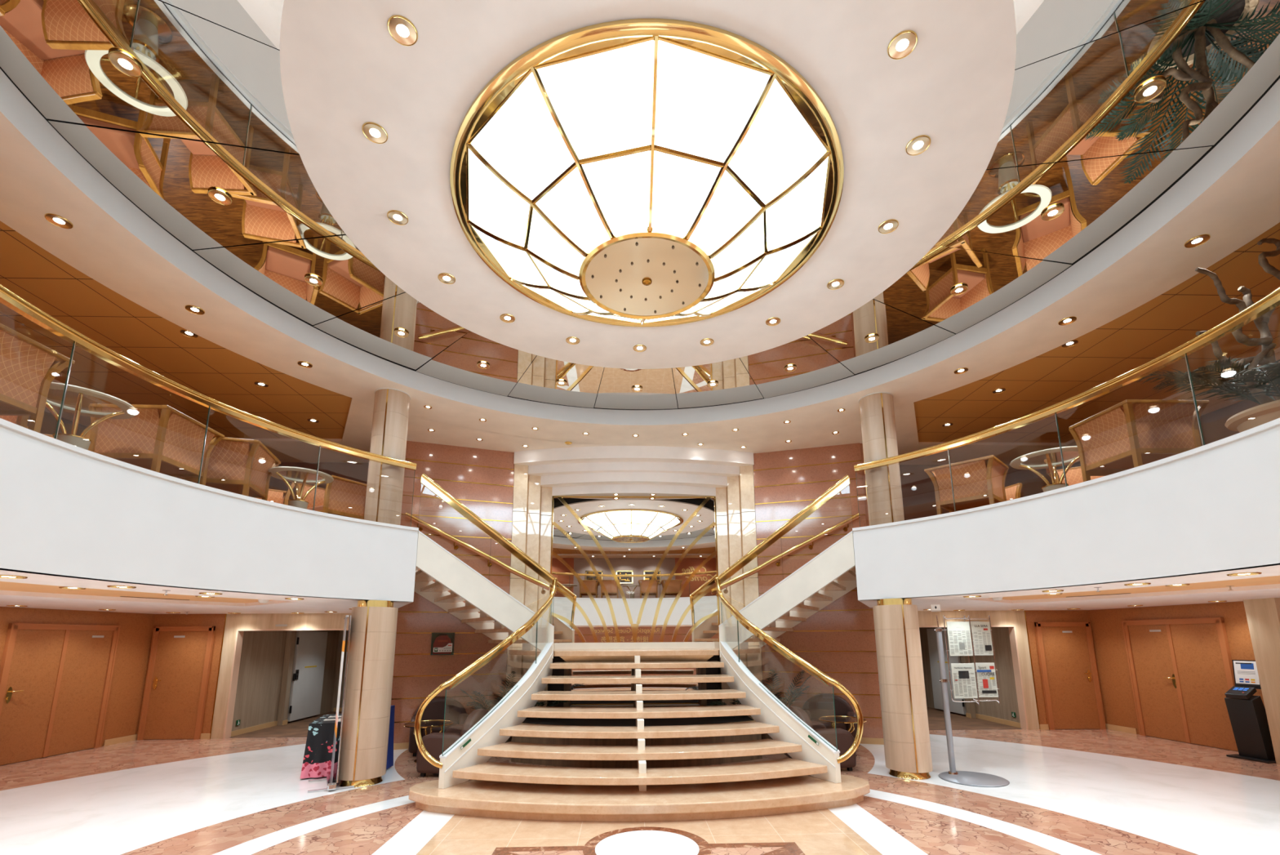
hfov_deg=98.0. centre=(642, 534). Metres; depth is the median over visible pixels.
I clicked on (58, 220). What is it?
recessed light
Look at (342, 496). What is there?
tub chair
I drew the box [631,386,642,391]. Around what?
recessed light
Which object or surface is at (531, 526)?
column
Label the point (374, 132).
recessed light
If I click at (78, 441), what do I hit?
table base
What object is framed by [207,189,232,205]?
recessed light
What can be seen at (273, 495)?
tub chair
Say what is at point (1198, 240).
recessed light
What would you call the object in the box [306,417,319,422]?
recessed light
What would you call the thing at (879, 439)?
column
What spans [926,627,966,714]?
door
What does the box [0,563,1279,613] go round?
ceiling
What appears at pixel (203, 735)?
baseboard
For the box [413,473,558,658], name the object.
flight
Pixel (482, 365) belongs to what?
recessed light
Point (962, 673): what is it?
photo
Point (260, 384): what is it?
recessed light
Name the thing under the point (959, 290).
recessed light
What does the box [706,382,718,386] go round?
recessed light
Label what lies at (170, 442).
tub chair
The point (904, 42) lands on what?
recessed light
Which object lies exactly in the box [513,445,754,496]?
trim
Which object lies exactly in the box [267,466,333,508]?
glass table
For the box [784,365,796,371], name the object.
recessed light
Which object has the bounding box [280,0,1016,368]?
ceiling
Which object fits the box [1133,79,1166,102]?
recessed light
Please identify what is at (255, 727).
baseboard
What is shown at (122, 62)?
recessed light
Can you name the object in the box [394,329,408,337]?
recessed light
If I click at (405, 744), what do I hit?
baseboard
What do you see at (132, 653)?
wall
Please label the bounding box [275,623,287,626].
name sign
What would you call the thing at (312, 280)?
recessed light
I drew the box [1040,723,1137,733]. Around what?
baseboard
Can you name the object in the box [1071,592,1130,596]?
air slot
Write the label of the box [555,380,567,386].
recessed light
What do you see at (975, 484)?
tub chair
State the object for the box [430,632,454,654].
picture
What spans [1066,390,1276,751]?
wall
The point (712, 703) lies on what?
palm
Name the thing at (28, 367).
tub chair
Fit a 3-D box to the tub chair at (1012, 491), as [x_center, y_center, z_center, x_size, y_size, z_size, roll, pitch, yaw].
[5.365,-0.308,8.768,0.860,0.888,0.753,2,-11,-12]
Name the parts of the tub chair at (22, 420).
panel, leg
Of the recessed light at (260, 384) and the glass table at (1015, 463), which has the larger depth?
the recessed light at (260, 384)
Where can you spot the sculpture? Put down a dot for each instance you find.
(1268, 410)
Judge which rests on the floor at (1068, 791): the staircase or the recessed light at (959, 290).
the staircase
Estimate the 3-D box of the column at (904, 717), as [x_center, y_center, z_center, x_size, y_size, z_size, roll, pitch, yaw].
[3.557,2.054,7.635,0.570,2.326,0.574,0,-11,-2]
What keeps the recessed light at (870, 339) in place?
in the ceiling at (201, 79)
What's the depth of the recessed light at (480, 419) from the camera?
9.32 m
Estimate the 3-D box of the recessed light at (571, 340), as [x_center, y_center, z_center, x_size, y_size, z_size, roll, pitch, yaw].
[-0.877,-2.451,7.040,0.176,0.011,0.176,0,-11,-2]
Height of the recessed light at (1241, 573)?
0.011 m
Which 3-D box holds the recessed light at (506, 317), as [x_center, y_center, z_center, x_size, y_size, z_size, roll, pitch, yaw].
[-1.584,-2.540,6.543,0.176,0.011,0.176,0,-11,-2]
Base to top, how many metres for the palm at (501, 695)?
1.246 m
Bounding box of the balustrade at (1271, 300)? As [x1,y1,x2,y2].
[853,287,1279,526]
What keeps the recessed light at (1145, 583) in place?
in the ceiling at (277, 603)
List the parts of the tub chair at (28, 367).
seat, panel, rail, leg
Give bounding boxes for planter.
[511,715,762,768]
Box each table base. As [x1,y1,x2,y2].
[53,434,90,449]
[288,500,308,508]
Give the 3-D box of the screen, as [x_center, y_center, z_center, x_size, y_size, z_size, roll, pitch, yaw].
[9.211,2.115,8.489,0.039,0.368,0.290,2,-11,-12]
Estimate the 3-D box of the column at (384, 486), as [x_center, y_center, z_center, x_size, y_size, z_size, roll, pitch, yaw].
[-3.743,-1.024,8.165,0.504,2.178,0.504,0,-11,-2]
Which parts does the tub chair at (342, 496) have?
leg, panel, seat, leg, rail, panel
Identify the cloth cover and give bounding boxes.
[386,705,395,768]
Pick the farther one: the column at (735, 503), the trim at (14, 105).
the column at (735, 503)
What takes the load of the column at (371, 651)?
on the floor at (1068, 791)
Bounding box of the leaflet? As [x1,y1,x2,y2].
[323,717,341,720]
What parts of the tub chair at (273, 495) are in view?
panel, rail, leg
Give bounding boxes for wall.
[0,410,177,764]
[0,417,1279,601]
[137,462,368,739]
[231,630,348,730]
[391,440,514,742]
[753,442,883,737]
[899,464,1106,729]
[919,626,1020,722]
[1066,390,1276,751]
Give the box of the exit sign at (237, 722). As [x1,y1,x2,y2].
[235,719,240,725]
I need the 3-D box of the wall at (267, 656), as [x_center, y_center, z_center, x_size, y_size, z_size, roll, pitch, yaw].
[-6.535,3.129,12.714,2.850,2.200,3.860,0,-11,-2]
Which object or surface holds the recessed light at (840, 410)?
in the ceiling at (1242, 204)
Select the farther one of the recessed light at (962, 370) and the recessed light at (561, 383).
the recessed light at (561, 383)
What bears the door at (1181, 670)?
in the wall at (1117, 697)
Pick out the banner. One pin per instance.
(331, 780)
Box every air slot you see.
[120,595,189,599]
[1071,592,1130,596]
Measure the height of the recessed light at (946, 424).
0.011 m
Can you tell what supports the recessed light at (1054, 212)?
in the ceiling at (201, 79)
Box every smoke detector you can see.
[257,599,269,603]
[564,441,572,444]
[991,596,1003,599]
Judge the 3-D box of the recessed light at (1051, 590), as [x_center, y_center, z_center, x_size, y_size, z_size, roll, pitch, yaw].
[4.814,0.661,6.528,0.210,0.011,0.210,0,-11,-2]
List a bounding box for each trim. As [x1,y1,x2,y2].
[0,68,1279,425]
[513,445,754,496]
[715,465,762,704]
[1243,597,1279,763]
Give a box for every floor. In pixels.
[0,728,1279,854]
[231,711,342,737]
[926,706,1021,729]
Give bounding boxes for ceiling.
[0,0,1279,409]
[0,111,1279,465]
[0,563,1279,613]
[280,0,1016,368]
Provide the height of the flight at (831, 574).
2.720 m
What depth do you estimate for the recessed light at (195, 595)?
7.25 m
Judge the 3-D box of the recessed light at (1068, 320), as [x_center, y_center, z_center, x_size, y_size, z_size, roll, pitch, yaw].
[4.959,-2.490,6.494,0.176,0.011,0.176,0,-11,-2]
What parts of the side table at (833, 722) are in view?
leg, leg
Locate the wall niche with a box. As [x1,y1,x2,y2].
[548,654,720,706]
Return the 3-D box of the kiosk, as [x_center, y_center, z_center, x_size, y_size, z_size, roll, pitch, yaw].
[9.146,2.619,8.380,0.500,1.429,0.500,2,-11,-12]
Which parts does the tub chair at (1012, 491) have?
panel, rail, leg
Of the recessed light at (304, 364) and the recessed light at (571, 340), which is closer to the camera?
the recessed light at (571, 340)
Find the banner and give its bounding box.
[307,614,354,792]
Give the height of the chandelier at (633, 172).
0.625 m
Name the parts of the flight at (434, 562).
moulding, handrail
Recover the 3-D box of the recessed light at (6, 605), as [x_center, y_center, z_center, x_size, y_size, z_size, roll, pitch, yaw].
[-9.115,1.038,8.118,0.210,0.011,0.210,0,-11,-2]
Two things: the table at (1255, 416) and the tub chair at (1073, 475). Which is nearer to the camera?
the table at (1255, 416)
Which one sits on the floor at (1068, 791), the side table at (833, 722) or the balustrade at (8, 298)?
the side table at (833, 722)
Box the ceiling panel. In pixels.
[0,221,1279,442]
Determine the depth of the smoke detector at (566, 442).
10.40 m
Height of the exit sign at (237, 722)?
0.100 m
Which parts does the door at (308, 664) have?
lock plate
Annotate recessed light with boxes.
[0,574,27,578]
[6,604,27,606]
[44,213,73,228]
[58,586,86,589]
[106,585,136,588]
[107,50,142,77]
[179,328,198,337]
[184,304,204,315]
[195,595,213,597]
[199,591,222,594]
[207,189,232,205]
[253,381,268,386]
[284,597,304,599]
[297,360,312,368]
[304,275,322,286]
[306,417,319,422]
[361,122,387,143]
[386,14,417,46]
[386,209,408,225]
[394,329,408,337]
[423,404,431,408]
[437,272,455,284]
[476,362,489,368]
[479,417,486,421]
[499,313,515,322]
[531,426,538,430]
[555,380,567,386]
[565,336,579,344]
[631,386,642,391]
[633,344,646,351]
[700,337,714,346]
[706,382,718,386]
[765,316,780,325]
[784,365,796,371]
[826,278,844,289]
[837,408,845,412]
[864,334,879,342]
[877,218,898,233]
[887,30,917,59]
[905,134,930,155]
[942,422,953,426]
[950,284,968,295]
[953,367,968,373]
[963,595,981,597]
[991,387,1005,393]
[1041,205,1064,220]
[1041,589,1063,591]
[1057,315,1076,325]
[1061,339,1078,347]
[1124,582,1151,585]
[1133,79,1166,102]
[1165,583,1190,586]
[1184,234,1210,248]
[1226,572,1262,575]
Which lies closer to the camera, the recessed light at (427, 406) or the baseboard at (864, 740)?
the recessed light at (427, 406)
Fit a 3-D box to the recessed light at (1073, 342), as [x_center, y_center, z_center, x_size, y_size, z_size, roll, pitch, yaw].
[5.455,-2.434,7.103,0.176,0.011,0.176,0,-11,-2]
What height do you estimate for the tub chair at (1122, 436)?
0.888 m
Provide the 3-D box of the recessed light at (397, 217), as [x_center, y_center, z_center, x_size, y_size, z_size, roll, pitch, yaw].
[-2.186,-2.830,4.977,0.176,0.011,0.176,0,-11,-2]
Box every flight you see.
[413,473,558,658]
[714,474,857,657]
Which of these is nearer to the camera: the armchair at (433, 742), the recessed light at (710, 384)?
the armchair at (433, 742)
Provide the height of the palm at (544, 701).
0.333 m
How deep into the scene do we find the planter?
8.13 m
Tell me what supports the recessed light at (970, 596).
in the ceiling at (277, 603)
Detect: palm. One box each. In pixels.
[459,671,517,742]
[534,700,568,719]
[706,699,741,716]
[761,669,811,739]
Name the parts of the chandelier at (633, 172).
panel, panel, panel, panel, panel, panel, panel, panel, panel, panel, panel, panel, panel, panel, panel, panel, panel, panel, panel, panel, panel, panel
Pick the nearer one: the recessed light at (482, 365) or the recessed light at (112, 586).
the recessed light at (112, 586)
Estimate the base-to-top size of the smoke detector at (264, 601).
0.045 m
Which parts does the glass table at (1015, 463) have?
leg, leg, leg, leg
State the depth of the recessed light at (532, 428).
9.71 m
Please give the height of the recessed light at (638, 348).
0.011 m
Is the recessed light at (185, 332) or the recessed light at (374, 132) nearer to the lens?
the recessed light at (374, 132)
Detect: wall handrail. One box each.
[404,511,550,594]
[720,512,860,593]
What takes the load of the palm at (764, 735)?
on the floor at (1068, 791)
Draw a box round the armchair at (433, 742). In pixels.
[416,708,488,776]
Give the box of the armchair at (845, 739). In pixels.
[783,705,856,770]
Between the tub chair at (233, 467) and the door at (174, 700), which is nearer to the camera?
the tub chair at (233, 467)
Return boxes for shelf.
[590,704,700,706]
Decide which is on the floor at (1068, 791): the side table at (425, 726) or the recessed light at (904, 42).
the side table at (425, 726)
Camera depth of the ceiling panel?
7.51 m
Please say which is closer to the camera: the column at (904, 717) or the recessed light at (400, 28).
the recessed light at (400, 28)
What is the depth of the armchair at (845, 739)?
7.65 m
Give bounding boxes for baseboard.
[103,733,210,745]
[231,706,342,736]
[393,742,408,749]
[860,737,884,744]
[965,712,1020,727]
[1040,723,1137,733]
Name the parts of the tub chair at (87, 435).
rail, leg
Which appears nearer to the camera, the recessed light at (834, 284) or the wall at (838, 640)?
the recessed light at (834, 284)
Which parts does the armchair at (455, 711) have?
armrest, seat, backrest, armrest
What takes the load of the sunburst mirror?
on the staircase
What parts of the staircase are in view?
glass panel, handrail, moulding, glass panel, glass panel, moulding, handrail, glass panel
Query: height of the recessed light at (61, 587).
0.011 m
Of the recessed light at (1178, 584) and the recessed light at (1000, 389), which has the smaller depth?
the recessed light at (1178, 584)
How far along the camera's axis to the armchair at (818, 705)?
9.69 m
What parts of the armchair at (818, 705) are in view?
armrest, backrest, seat, armrest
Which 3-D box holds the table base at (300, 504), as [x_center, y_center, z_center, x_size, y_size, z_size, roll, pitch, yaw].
[-4.537,-0.268,7.316,0.230,0.330,0.230,0,-11,-2]
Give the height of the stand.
2.249 m
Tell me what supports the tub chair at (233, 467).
on the deck
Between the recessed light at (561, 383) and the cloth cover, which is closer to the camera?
the cloth cover
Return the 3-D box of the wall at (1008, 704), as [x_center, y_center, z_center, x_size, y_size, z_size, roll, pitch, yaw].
[6.109,3.132,13.115,2.850,2.200,3.860,0,-11,-2]
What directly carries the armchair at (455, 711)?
on the floor at (1068, 791)
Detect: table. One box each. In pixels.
[45,382,137,449]
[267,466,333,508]
[403,719,453,762]
[817,715,866,755]
[1009,445,1079,492]
[1224,399,1279,432]
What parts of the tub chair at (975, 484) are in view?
leg, panel, rail, seat, leg, panel, leg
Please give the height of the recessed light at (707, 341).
0.011 m
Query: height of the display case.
1.430 m
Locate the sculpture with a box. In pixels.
[1137,238,1279,432]
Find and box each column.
[338,600,398,786]
[364,387,410,524]
[506,464,552,741]
[858,391,904,525]
[872,598,933,778]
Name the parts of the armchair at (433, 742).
armrest, armrest, backrest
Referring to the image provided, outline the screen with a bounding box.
[1233,660,1260,686]
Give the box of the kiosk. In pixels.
[1224,659,1275,763]
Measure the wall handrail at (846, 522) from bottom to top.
1.414 m
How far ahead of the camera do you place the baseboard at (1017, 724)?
11.88 m
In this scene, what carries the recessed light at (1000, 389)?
attached to the ceiling panel
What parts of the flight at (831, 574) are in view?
handrail, moulding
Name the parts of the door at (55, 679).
handle, name plate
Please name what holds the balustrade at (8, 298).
on the balcony wall at (66, 508)
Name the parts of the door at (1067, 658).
handle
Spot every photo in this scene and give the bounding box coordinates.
[958,670,968,678]
[982,679,988,688]
[985,644,991,650]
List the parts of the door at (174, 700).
handle, name plate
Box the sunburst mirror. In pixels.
[549,495,719,642]
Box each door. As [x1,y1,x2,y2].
[0,622,120,764]
[137,626,215,739]
[287,631,328,721]
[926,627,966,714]
[1034,622,1106,729]
[1121,617,1238,751]
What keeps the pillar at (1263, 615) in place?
attached to the wall at (1117, 697)
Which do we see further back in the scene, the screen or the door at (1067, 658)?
the door at (1067, 658)
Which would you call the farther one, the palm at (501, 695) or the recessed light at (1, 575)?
the palm at (501, 695)
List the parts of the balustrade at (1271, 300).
glass panel, glass panel, glass panel, glass panel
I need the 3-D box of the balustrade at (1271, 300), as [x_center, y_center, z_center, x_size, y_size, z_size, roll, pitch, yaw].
[4.264,-0.996,6.023,0.784,0.955,5.034,3,-11,-17]
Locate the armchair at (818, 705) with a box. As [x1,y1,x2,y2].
[802,693,859,746]
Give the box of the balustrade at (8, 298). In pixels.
[0,284,416,525]
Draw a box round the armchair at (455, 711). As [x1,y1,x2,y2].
[408,696,468,755]
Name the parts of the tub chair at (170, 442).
leg, panel, seat, rail, leg, panel, leg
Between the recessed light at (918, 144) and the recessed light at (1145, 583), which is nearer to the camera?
the recessed light at (918, 144)
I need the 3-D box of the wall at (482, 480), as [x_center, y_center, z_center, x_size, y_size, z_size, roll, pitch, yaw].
[-3.500,1.053,10.466,2.012,5.420,1.381,0,-11,-2]
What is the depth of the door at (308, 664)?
13.05 m
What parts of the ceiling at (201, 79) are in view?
mirror panel, mirror panel, mirror panel, mirror panel, mirror panel, mirror panel, mirror panel, mirror panel, mirror panel, mirror panel, mirror panel, mirror panel, mirror panel, mirror panel, mirror panel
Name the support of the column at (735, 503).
attached to the wall at (838, 640)
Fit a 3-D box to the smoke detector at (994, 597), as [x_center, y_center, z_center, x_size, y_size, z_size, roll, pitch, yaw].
[5.287,0.953,8.285,0.140,0.045,0.140,0,-11,-2]
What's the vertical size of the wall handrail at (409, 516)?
1.414 m
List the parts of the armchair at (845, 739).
backrest, armrest, armrest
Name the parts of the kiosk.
plate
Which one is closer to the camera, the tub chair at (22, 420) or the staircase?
the tub chair at (22, 420)
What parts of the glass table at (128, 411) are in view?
leg, leg, leg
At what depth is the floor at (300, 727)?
11.37 m
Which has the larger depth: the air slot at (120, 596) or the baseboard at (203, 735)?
the baseboard at (203, 735)
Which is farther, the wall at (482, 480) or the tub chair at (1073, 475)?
the wall at (482, 480)
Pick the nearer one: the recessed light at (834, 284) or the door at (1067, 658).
the recessed light at (834, 284)
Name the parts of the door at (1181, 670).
name plate, handle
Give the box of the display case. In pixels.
[563,660,706,706]
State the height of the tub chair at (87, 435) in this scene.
0.888 m
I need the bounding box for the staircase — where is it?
[408,577,870,821]
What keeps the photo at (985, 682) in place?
attached to the stand
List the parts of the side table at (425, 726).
leg, leg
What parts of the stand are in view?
wire frame, wire frame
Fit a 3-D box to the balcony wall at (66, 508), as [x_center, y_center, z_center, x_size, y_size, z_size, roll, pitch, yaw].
[0.072,-0.337,3.949,9.670,1.055,8.427,0,-11,-2]
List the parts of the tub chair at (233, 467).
seat, panel, rail, leg, panel, leg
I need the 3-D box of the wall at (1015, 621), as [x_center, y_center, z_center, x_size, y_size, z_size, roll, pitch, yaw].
[6.736,1.163,11.503,5.400,5.470,0.190,0,-11,-2]
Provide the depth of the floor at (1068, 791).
5.94 m
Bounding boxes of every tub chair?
[0,323,75,432]
[0,415,29,427]
[26,426,90,439]
[88,403,224,485]
[179,436,280,500]
[257,481,295,505]
[297,475,366,519]
[924,454,1008,514]
[949,482,1022,512]
[1044,459,1103,485]
[1068,399,1209,481]
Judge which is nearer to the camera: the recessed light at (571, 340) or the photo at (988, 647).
the recessed light at (571, 340)
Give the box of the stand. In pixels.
[929,604,1009,786]
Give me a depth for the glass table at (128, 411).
4.99 m
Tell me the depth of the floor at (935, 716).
11.83 m
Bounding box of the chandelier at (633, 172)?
[449,18,844,327]
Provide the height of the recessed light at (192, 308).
0.011 m
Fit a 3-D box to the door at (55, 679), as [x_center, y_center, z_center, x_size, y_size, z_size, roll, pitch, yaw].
[-9.496,2.519,9.067,0.101,2.090,1.700,-1,-11,2]
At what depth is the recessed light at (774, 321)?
6.64 m
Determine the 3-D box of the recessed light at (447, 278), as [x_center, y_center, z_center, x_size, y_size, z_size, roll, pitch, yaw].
[-2.043,-2.673,5.819,0.176,0.011,0.176,0,-11,-2]
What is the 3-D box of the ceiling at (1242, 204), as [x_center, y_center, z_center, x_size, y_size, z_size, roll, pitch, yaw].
[0.051,-2.848,4.627,20.801,0.060,14.440,0,-11,-2]
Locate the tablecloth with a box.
[300,713,341,778]
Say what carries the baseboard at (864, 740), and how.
attached to the wall at (838, 640)
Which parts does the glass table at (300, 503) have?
leg, leg, leg, leg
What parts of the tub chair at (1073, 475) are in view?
leg, rail, panel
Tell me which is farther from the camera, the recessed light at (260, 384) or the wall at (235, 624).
the wall at (235, 624)
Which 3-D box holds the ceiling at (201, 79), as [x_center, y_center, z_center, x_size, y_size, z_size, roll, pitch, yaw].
[0.037,-3.017,5.083,9.270,0.015,9.270,0,-11,-2]
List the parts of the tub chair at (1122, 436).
leg, panel, leg, seat, rail, panel, leg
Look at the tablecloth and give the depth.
7.49 m
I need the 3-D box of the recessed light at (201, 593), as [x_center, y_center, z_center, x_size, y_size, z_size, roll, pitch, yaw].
[-4.824,0.659,6.223,0.210,0.011,0.210,0,-11,-2]
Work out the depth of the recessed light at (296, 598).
7.06 m

